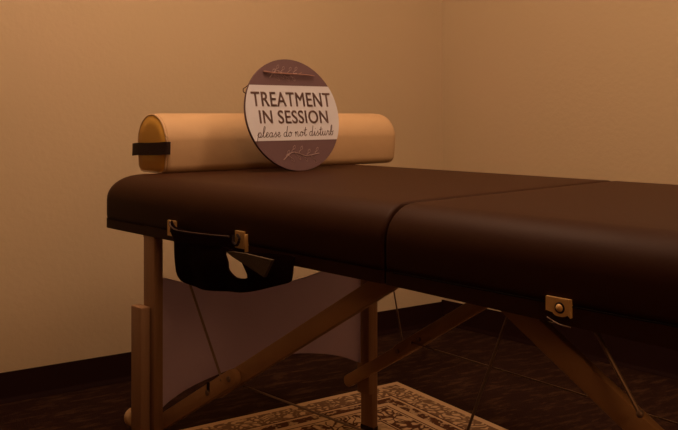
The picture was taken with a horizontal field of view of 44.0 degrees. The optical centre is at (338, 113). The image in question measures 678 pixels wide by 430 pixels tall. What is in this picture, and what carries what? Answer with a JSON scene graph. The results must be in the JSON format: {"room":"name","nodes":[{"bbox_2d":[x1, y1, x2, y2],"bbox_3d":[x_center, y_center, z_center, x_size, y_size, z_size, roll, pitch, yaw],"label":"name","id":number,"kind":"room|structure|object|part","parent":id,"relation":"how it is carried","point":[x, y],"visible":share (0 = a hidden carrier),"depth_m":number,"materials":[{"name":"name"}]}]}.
{"room":"spa","nodes":[
{"label":"spa","id":0,"kind":"room"},
{"bbox_2d":[0,0,441,372],"bbox_3d":[-1.532,-0.320,2.480,4.940,2.500,0.120,0,0,-34],"label":"wall","id":1,"kind":"structure","parent":0,"point":[79,79],"depth_m":2.91,"materials":[{"name":"beige paint"}]},
{"bbox_2d":[0,302,441,403],"bbox_3d":[-1.490,0.881,2.428,4.712,0.097,0.016,0,0,-34],"label":"baseboard","id":2,"kind":"structure","parent":1,"relation":"attached to","point":[42,381],"depth_m":2.85,"materials":[{"name":"brown plastic"}]},
{"bbox_2d":[0,328,677,429],"bbox_3d":[0.378,0.990,0.676,6.120,0.120,5.240,0,0,-34],"label":"floor","id":3,"kind":"structure","parent":0,"point":[508,401],"depth_m":2.81,"materials":[{"name":"wood"}]},
{"bbox_2d":[182,382,506,429],"bbox_3d":[0.188,0.926,2.135,0.865,0.008,1.255,0,0,-34],"label":"rug","id":4,"kind":"object","parent":3,"relation":"on","point":[400,406],"visible":0.93,"depth_m":2.56,"materials":[{"name":"beige fabric"}]},
{"bbox_2d":[107,164,677,429],"bbox_3d":[0.333,0.539,1.666,0.831,0.782,1.915,0,0,-43],"label":"massage table","id":5,"kind":"object","parent":3,"relation":"on","point":[597,256],"visible":0.98,"depth_m":1.54,"materials":[{"name":"brown leather"}]},
{"bbox_3d":[-0.479,0.704,1.954,0.042,0.042,0.023,0,0,-43],"label":"knob","id":6,"kind":"part","parent":5,"relation":"part of","materials":[{"name":"brown wood"}]},
{"bbox_3d":[-0.429,0.520,1.938,0.024,0.570,0.048,0,0,-43],"label":"leg","id":7,"kind":"part","parent":5,"relation":"part of","materials":[{"name":"brown wood"}]},
{"bbox_3d":[-0.365,0.251,1.847,0.008,0.034,0.032,0,0,-43],"label":"latch plate","id":8,"kind":"part","parent":5,"relation":"part of","materials":[{"name":"gold metal"}]},
{"bbox_2d":[169,220,295,292],"bbox_3d":[-0.234,0.297,1.671,0.042,0.133,0.422,0,0,-42],"label":"sling","id":9,"kind":"object","parent":5,"relation":"hanging from","point":[201,259],"visible":1,"depth_m":1.68,"materials":[{"name":"black fabric"}]},
{"bbox_3d":[-0.194,0.249,1.665,0.008,0.034,0.029,0,0,-43],"label":"latch plate","id":10,"kind":"part","parent":5,"relation":"part of","materials":[{"name":"gold metal"}]},
{"bbox_3d":[0.027,0.264,2.015,0.798,0.032,0.985,0,0,-43],"label":"frame rail","id":11,"kind":"part","parent":5,"relation":"part of","materials":[{"name":"brown plastic"}]},
{"bbox_3d":[-0.181,0.549,2.183,0.672,0.334,0.016,0,0,-43],"label":"panel","id":12,"kind":"part","parent":5,"relation":"part of","materials":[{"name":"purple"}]},
{"bbox_2d":[132,113,394,172],"bbox_3d":[-0.186,0.075,2.402,0.809,0.153,0.178,0,0,-39],"label":"bolster","id":13,"kind":"object","parent":5,"relation":"on","point":[167,142],"visible":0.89,"depth_m":2.21,"materials":[{"name":"beige leather"}]},
{"bbox_2d":[243,59,338,170],"bbox_3d":[-0.121,0.002,2.211,0.300,0.294,0.075,0,0,-39],"label":"round sign","id":14,"kind":"object","parent":5,"relation":"on","point":[291,114],"visible":1,"depth_m":2.20,"materials":[{"name":"paint"}]},
{"bbox_3d":[0.077,0.520,2.425,0.024,0.570,0.048,0,0,-43],"label":"leg","id":15,"kind":"part","parent":5,"relation":"part of","materials":[{"name":"brown wood"}]},
{"bbox_3d":[0.683,0.271,1.317,0.798,0.046,0.926,0,0,-43],"label":"frame rail","id":16,"kind":"part","parent":5,"relation":"part of","materials":[{"name":"brown plastic"}]},
{"bbox_3d":[0.299,0.262,1.140,0.008,0.025,0.038,0,0,-43],"label":"latch plate","id":17,"kind":"part","parent":5,"relation":"part of","materials":[{"name":"gold metal"}]},
{"bbox_2d":[555,302,564,313],"bbox_3d":[0.299,0.262,1.136,0.004,0.016,0.016,0,0,-43],"label":"screw","id":18,"kind":"object","parent":5,"relation":"in","point":[559,306],"depth_m":1.13,"materials":[{"name":"gold metal"}]},
{"bbox_2d":[442,0,677,322],"bbox_3d":[2.328,-0.320,1.818,0.120,2.500,5.450,0,0,-43],"label":"wall","id":19,"kind":"structure","parent":0,"point":[580,89],"depth_m":3.29,"materials":[{"name":"beige paint"}]},
{"bbox_2d":[441,300,677,379],"bbox_3d":[2.159,0.877,1.900,0.014,0.106,5.000,0,0,-43],"label":"baseboard","id":20,"kind":"structure","parent":19,"relation":"attached to","point":[643,357],"depth_m":3.17,"materials":[{"name":"brown plastic"}]}
]}

